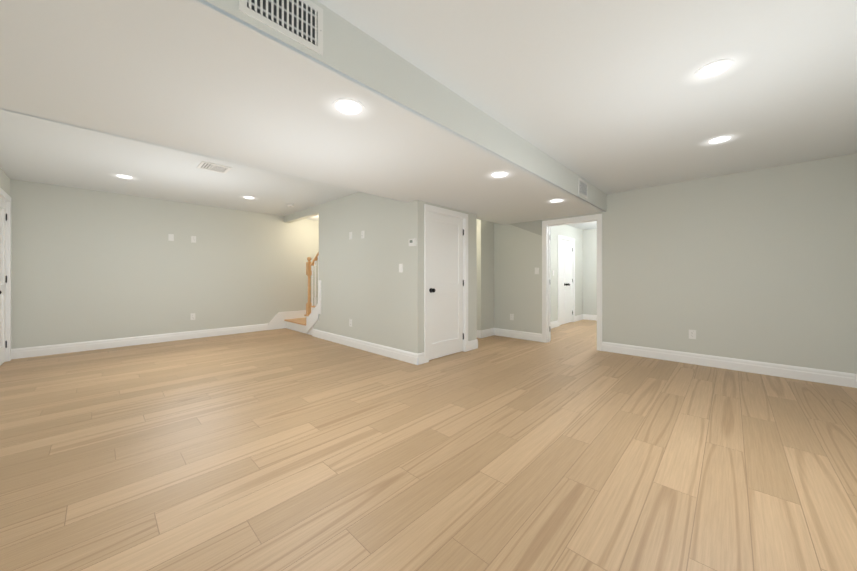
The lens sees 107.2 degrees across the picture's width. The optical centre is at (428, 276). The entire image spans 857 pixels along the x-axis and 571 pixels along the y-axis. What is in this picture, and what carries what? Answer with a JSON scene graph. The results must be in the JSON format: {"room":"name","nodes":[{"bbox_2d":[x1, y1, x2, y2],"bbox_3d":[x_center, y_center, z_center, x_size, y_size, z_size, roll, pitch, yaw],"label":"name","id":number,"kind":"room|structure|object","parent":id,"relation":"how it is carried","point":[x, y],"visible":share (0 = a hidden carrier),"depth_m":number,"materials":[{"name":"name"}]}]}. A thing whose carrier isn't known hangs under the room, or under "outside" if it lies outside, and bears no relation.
{"room":"finished basement","nodes":[
{"label":"finished basement","id":0,"kind":"room"},
{"bbox_2d":[0,168,9,195],"bbox_3d":[-2.793,-0.194,1.452,8.302,2.620,0.110,0,0,44],"label":"wall","id":1,"kind":"structure","parent":0,"point":[4,182],"depth_m":4.02,"materials":[{"name":"grey paint"}]},
{"bbox_2d":[0,198,6,365],"bbox_3d":[-5.262,0.060,3.842,0.925,2.098,0.187,0,0,44],"label":"door","id":2,"kind":"structure","parent":1,"relation":"in","point":[3,280],"depth_m":4.08,"materials":[{"name":"white paint"}]},
{"bbox_2d":[0,188,10,361],"bbox_3d":[-5.272,0.025,3.824,1.074,2.187,0.146,0,0,44],"label":"door frame","id":3,"kind":"structure","parent":1,"relation":"attached to","point":[5,196],"depth_m":4.19,"materials":[{"name":"white paint"}]},
{"bbox_2d":[10,179,318,348],"bbox_3d":[-4.032,-0.189,6.081,0.110,2.620,4.865,0,0,44],"label":"wall","id":4,"kind":"structure","parent":0,"point":[90,265],"depth_m":5.23,"materials":[{"name":"grey paint"}]},
{"bbox_2d":[11,323,267,358],"bbox_3d":[-4.400,1.050,5.604,0.016,0.140,3.669,0,0,44],"label":"baseboard","id":5,"kind":"structure","parent":4,"relation":"attached to","point":[26,352],"depth_m":5.10,"materials":[{"name":"white paint"}]},
{"bbox_2d":[168,234,173,240],"bbox_3d":[-4.493,-0.690,5.516,0.007,0.116,0.072,0,0,44],"label":"outlet","id":6,"kind":"object","parent":4,"relation":"attached to","point":[170,237],"visible":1,"depth_m":5.51,"materials":[{"name":"white plastic"}]},
{"bbox_2d":[190,313,194,319],"bbox_3d":[-4.278,0.721,5.738,0.008,0.116,0.072,0,0,44],"label":"electrical outlet","id":7,"kind":"object","parent":4,"relation":"attached to","point":[192,316],"visible":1,"depth_m":5.73,"materials":[{"name":"white plastic"}]},
{"bbox_2d":[191,236,195,242],"bbox_3d":[-4.271,-0.684,5.747,0.008,0.116,0.072,0,0,44],"label":"outlet","id":8,"kind":"object","parent":4,"relation":"attached to","point":[193,239],"visible":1,"depth_m":5.74,"materials":[{"name":"white plastic"}]},
{"bbox_2d":[268,310,304,329],"bbox_3d":[-2.922,0.942,7.145,0.016,0.360,1.321,0,0,44],"label":"trim","id":9,"kind":"structure","parent":4,"relation":"attached to","point":[277,321],"depth_m":6.87,"materials":[{"name":"white paint"}]},
{"bbox_2d":[0,109,357,220],"bbox_3d":[-2.213,-1.480,5.141,4.120,0.300,6.320,0,0,44],"label":"ceiling","id":10,"kind":"structure","parent":0,"point":[37,150],"depth_m":4.03,"materials":[{"name":"white paint"}]},
{"bbox_2d":[197,161,231,173],"bbox_3d":[-2.599,-1.327,3.835,0.300,0.009,0.300,0,0,44],"label":"ceiling vent","id":11,"kind":"object","parent":10,"relation":"in","point":[214,167],"visible":1,"depth_m":3.82,"materials":[{"name":"white plastic"}]},
{"bbox_2d":[1,109,501,224],"bbox_3d":[-0.688,-1.166,3.743,0.023,0.370,6.110,0,0,44],"label":"wall","id":12,"kind":"structure","parent":0,"point":[166,147],"depth_m":2.36,"materials":[{"name":"paint"}]},
{"bbox_2d":[284,205,318,222],"bbox_3d":[-2.555,-1.344,6.415,1.565,0.310,0.110,0,0,44],"label":"header beam","id":13,"kind":"structure","parent":0,"point":[304,214],"depth_m":6.32,"materials":[{"name":"grey paint"}]},
{"bbox_2d":[0,0,604,224],"bbox_3d":[-0.097,-1.307,3.115,1.740,0.650,6.320,0,0,44],"label":"ceiling","id":14,"kind":"structure","parent":0,"point":[197,77],"depth_m":1.80,"materials":[{"name":"white paint"}]},
{"bbox_2d":[333,98,363,114],"bbox_3d":[-0.461,-0.980,1.823,0.176,0.008,0.176,0,0,44],"label":"recessed light","id":15,"kind":"object","parent":14,"relation":"in","point":[336,101],"visible":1,"depth_m":1.78,"materials":[{"name":"white plastic"}]},
{"bbox_2d":[336,101,360,113],"bbox_3d":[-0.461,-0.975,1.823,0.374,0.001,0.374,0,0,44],"label":"bulb","id":16,"kind":"object","parent":15,"relation":"attached to","point":[347,107],"visible":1,"depth_m":1.82,"materials":[{"name":"white glass"}]},
{"bbox_2d":[490,171,508,177],"bbox_3d":[0.680,-0.978,3.015,0.176,0.008,0.176,0,0,44],"label":"recessed light","id":17,"kind":"object","parent":14,"relation":"in","point":[491,174],"visible":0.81,"depth_m":2.96,"materials":[{"name":"white plastic"}]},
{"bbox_2d":[492,172,506,176],"bbox_3d":[0.680,-0.974,3.015,0.374,0.001,0.374,0,0,44],"label":"halo","id":18,"kind":"object","parent":17,"relation":"attached to","point":[501,174],"visible":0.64,"depth_m":3.00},
{"bbox_2d":[312,329,417,364],"bbox_3d":[-1.159,1.049,4.989,2.841,0.140,0.016,0,0,44],"label":"baseboard","id":19,"kind":"structure","parent":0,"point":[401,355],"depth_m":4.71,"materials":[{"name":"white paint"}]},
{"bbox_2d":[319,192,423,353],"bbox_3d":[-1.045,-0.190,4.969,2.615,2.620,0.110,0,0,44],"label":"wall","id":20,"kind":"structure","parent":0,"point":[372,292],"depth_m":4.67,"materials":[{"name":"grey paint"}]},
{"bbox_2d":[399,264,402,271],"bbox_3d":[-0.374,-0.119,4.242,0.072,0.116,0.011,0,0,44],"label":"light switch","id":21,"kind":"object","parent":20,"relation":"attached to","point":[400,267],"visible":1,"depth_m":4.23,"materials":[{"name":"white plastic"}]},
{"bbox_2d":[409,238,415,245],"bbox_3d":[-0.209,-0.446,4.075,0.124,0.096,0.026,0,0,44],"label":"thermostat","id":22,"kind":"object","parent":20,"relation":"attached to","point":[412,242],"visible":1,"depth_m":4.06,"materials":[{"name":"white plastic"}]},
{"bbox_2d":[199,0,606,211],"bbox_3d":[0.557,-1.125,2.552,0.023,0.284,6.110,0,0,44],"label":"wall","id":23,"kind":"structure","parent":0,"point":[350,50],"depth_m":1.87,"materials":[{"name":"paint"}]},
{"bbox_2d":[239,0,322,55],"bbox_3d":[-0.599,-1.117,1.319,0.012,0.210,0.340,0,0,44],"label":"air vent","id":24,"kind":"object","parent":23,"relation":"in","point":[300,22],"visible":1,"depth_m":1.34,"materials":[{"name":"white plastic"}]},
{"bbox_2d":[578,178,587,198],"bbox_3d":[1.952,-1.116,3.985,0.012,0.200,0.320,0,0,44],"label":"air vent","id":25,"kind":"object","parent":23,"relation":"in","point":[582,188],"visible":1,"depth_m":3.98,"materials":[{"name":"white plastic"}]},
{"bbox_2d":[0,319,856,570],"bbox_3d":[0.655,1.170,5.054,8.682,0.100,10.465,0,0,44],"label":"floor","id":26,"kind":"structure","parent":0,"point":[569,446],"depth_m":1.91,"materials":[{"name":"brown wood"}]},
{"bbox_2d":[284,251,318,334],"bbox_3d":[-1.671,0.266,6.174,3.166,1.710,0.995,0,0,44],"label":"staircase","id":27,"kind":"structure","parent":26,"relation":"on","point":[298,324],"depth_m":6.20,"materials":[{"name":"white paint"}]},
{"bbox_2d":[313,320,318,329],"bbox_3d":[-2.095,0.946,5.913,0.210,0.350,0.024,0,0,44],"label":"wall","id":28,"kind":"structure","parent":27,"relation":"attached to","point":[316,325],"depth_m":5.89,"materials":[{"name":"grey paint"}]},
{"bbox_2d":[305,280,320,332],"bbox_3d":[-2.158,0.581,5.968,0.575,1.039,0.044,0,0,44],"label":"trim","id":29,"kind":"structure","parent":28,"relation":"attached to","point":[313,317],"depth_m":5.89,"materials":[{"name":"white paint"}]},
{"bbox_2d":[424,202,476,340],"bbox_3d":[0.306,-0.191,4.569,0.110,2.620,1.182,0,0,44],"label":"wall","id":30,"kind":"structure","parent":0,"point":[472,276],"depth_m":4.88,"materials":[{"name":"grey paint"}]},
{"bbox_2d":[417,352,424,364],"bbox_3d":[-0.098,1.048,4.054,0.016,0.140,0.132,0,0,44],"label":"baseboard","id":31,"kind":"structure","parent":30,"relation":"attached to","point":[421,358],"depth_m":4.05,"materials":[{"name":"white paint"}]},
{"bbox_2d":[424,204,467,362],"bbox_3d":[0.227,0.086,4.486,0.146,2.067,0.934,0,0,44],"label":"door frame","id":32,"kind":"structure","parent":30,"relation":"attached to","point":[442,211],"depth_m":4.27,"materials":[{"name":"white paint"}]},
{"bbox_2d":[429,212,463,359],"bbox_3d":[0.245,0.120,4.476,0.187,1.978,0.785,0,0,44],"label":"closet door","id":33,"kind":"structure","parent":30,"relation":"in","point":[446,285],"depth_m":4.46,"materials":[{"name":"white paint"}]},
{"bbox_2d":[468,339,477,350],"bbox_3d":[0.684,1.049,4.872,0.016,0.140,0.252,0,0,44],"label":"baseboard","id":34,"kind":"structure","parent":30,"relation":"attached to","point":[472,345],"depth_m":4.85,"materials":[{"name":"white paint"}]},
{"bbox_2d":[477,219,493,329],"bbox_3d":[1.076,-0.189,5.974,0.100,2.620,0.445,0,0,44],"label":"wall","id":35,"kind":"structure","parent":0,"point":[485,275],"depth_m":5.89,"materials":[{"name":"grey paint"}]},
{"bbox_2d":[480,328,493,337],"bbox_3d":[1.113,1.050,5.927,0.016,0.140,0.461,0,0,44],"label":"baseboard return","id":36,"kind":"object","parent":35,"relation":"attached to","point":[488,332],"visible":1,"depth_m":5.91,"materials":[{"name":"white paint"}]},
{"bbox_2d":[551,225,582,321],"bbox_3d":[2.816,-0.188,7.257,0.300,2.620,3.575,0,0,44],"label":"wall","id":37,"kind":"structure","parent":0,"point":[576,234],"depth_m":7.63,"materials":[{"name":"grey paint"}]},
{"bbox_2d":[550,226,550,340],"bbox_3d":[2.143,0.117,5.876,0.187,1.988,0.774,0,0,6],"label":"hall door","id":38,"kind":"structure","parent":37,"relation":"in","point":[550,283],"depth_m":5.49,"materials":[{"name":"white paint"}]},
{"bbox_2d":[551,320,557,328],"bbox_3d":[2.312,1.050,6.500,0.016,0.140,1.785,0,0,44],"label":"baseboard","id":39,"kind":"structure","parent":37,"relation":"attached to","point":[554,324],"depth_m":6.98,"materials":[{"name":"white paint"}]},
{"bbox_2d":[560,239,567,324],"bbox_3d":[3.104,0.118,7.393,0.187,1.988,0.457,0,0,44],"label":"closet door","id":40,"kind":"structure","parent":37,"relation":"in","point":[563,284],"depth_m":7.44,"materials":[{"name":"white paint"}]},
{"bbox_2d":[558,235,574,326],"bbox_3d":[3.256,0.084,7.566,0.128,2.077,1.054,0,0,44],"label":"door frame","id":41,"kind":"structure","parent":37,"relation":"attached to","point":[572,240],"depth_m":7.83,"materials":[{"name":"white paint"}]},
{"bbox_2d":[566,241,572,322],"bbox_3d":[3.423,0.119,7.726,0.187,1.988,0.457,0,0,44],"label":"closet door","id":42,"kind":"structure","parent":37,"relation":"in","point":[569,281],"depth_m":7.72,"materials":[{"name":"white paint"}]},
{"bbox_2d":[575,314,582,321],"bbox_3d":[3.876,1.052,8.135,0.016,0.140,0.620,0,0,44],"label":"baseboard","id":43,"kind":"structure","parent":37,"relation":"attached to","point":[578,317],"depth_m":8.12,"materials":[{"name":"white paint"}]},
{"bbox_2d":[317,0,856,229],"bbox_3d":[2.121,-1.438,3.689,4.372,0.386,10.215,0,0,44],"label":"ceiling","id":44,"kind":"structure","parent":0,"point":[609,96],"depth_m":1.95,"materials":[{"name":"white paint"}]},
{"bbox_2d":[695,59,733,78],"bbox_3d":[1.709,-1.243,1.893,0.176,0.008,0.176,0,0,44],"label":"recessed light","id":45,"kind":"object","parent":44,"relation":"in","point":[731,61],"visible":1,"depth_m":1.85,"materials":[{"name":"white plastic"}]},
{"bbox_2d":[698,62,729,77],"bbox_3d":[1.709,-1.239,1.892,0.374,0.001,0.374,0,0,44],"label":"bulb","id":46,"kind":"object","parent":45,"relation":"attached to","point":[714,69],"visible":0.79,"depth_m":1.89,"materials":[{"name":"white glass"}]},
{"bbox_2d":[707,135,732,143],"bbox_3d":[2.635,-1.242,2.861,0.176,0.008,0.176,0,0,44],"label":"recessed light","id":47,"kind":"object","parent":44,"relation":"in","point":[730,136],"visible":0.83,"depth_m":2.82,"materials":[{"name":"white plastic"}]},
{"bbox_2d":[709,137,729,143],"bbox_3d":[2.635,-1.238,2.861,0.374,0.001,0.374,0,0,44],"label":"bulb","id":48,"kind":"object","parent":47,"relation":"attached to","point":[719,140],"visible":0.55,"depth_m":2.87,"materials":[{"name":"white glass"}]},
{"bbox_2d":[583,229,596,314],"bbox_3d":[4.946,-0.187,7.617,2.280,2.620,0.110,0,0,44],"label":"wall","id":49,"kind":"structure","parent":0,"point":[589,271],"depth_m":8.23,"materials":[{"name":"grey paint"}]},
{"bbox_2d":[583,314,596,320],"bbox_3d":[4.863,1.052,7.608,2.170,0.140,0.016,0,0,44],"label":"baseboard","id":50,"kind":"structure","parent":49,"relation":"attached to","point":[589,317],"depth_m":8.23,"materials":[{"name":"white paint"}]},
{"bbox_2d":[494,153,856,373],"bbox_3d":[2.826,-0.190,4.677,4.422,2.620,0.140,0,0,44],"label":"wall","id":51,"kind":"structure","parent":0,"point":[759,265],"depth_m":3.83,"materials":[{"name":"grey paint"}]},
{"bbox_2d":[494,328,541,341],"bbox_3d":[1.607,1.050,5.763,0.957,0.140,0.016,0,0,44],"label":"baseboard","id":52,"kind":"structure","parent":51,"relation":"attached to","point":[531,336],"depth_m":5.73,"materials":[{"name":"white paint"}]},
{"bbox_2d":[542,214,601,350],"bbox_3d":[2.339,0.082,5.157,0.934,2.077,0.156,0,0,44],"label":"trim","id":53,"kind":"structure","parent":51,"relation":"attached to","point":[546,225],"depth_m":5.33,"materials":[{"name":"white paint"}]},
{"bbox_2d":[689,330,695,338],"bbox_3d":[3.391,0.739,4.060,0.072,0.116,0.008,0,0,44],"label":"electrical outlet","id":54,"kind":"object","parent":51,"relation":"attached to","point":[692,334],"visible":1,"depth_m":4.06,"materials":[{"name":"white plastic"}]},
{"bbox_2d":[602,342,856,387],"bbox_3d":[3.507,1.048,3.944,2.425,0.140,0.016,0,0,44],"label":"baseboard","id":55,"kind":"structure","parent":51,"relation":"attached to","point":[845,379],"depth_m":3.74,"materials":[{"name":"white paint"}]},
{"bbox_3d":[0.578,-0.189,6.213,0.950,2.620,0.100,0,0,44],"label":"wall","id":56,"kind":"structure","parent":0,"visible":0},
{"bbox_2d":[477,330,481,337],"bbox_3d":[0.580,1.050,6.129,1.066,0.140,0.016,0,0,44],"label":"baseboard","id":57,"kind":"structure","parent":56,"relation":"attached to","point":[478,333],"depth_m":5.79,"materials":[{"name":"white paint"}]},
{"bbox_3d":[-4.021,-1.327,4.178,0.176,0.008,0.176,0,0,44],"label":"recessed light","id":58,"kind":"object","parent":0,"visible":0},
{"bbox_2d":[117,175,130,178],"bbox_3d":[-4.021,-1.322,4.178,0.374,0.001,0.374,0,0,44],"label":"bulb","id":59,"kind":"object","parent":58,"relation":"attached to","point":[122,176],"visible":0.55,"depth_m":4.16,"materials":[{"name":"white glass"}]}
]}

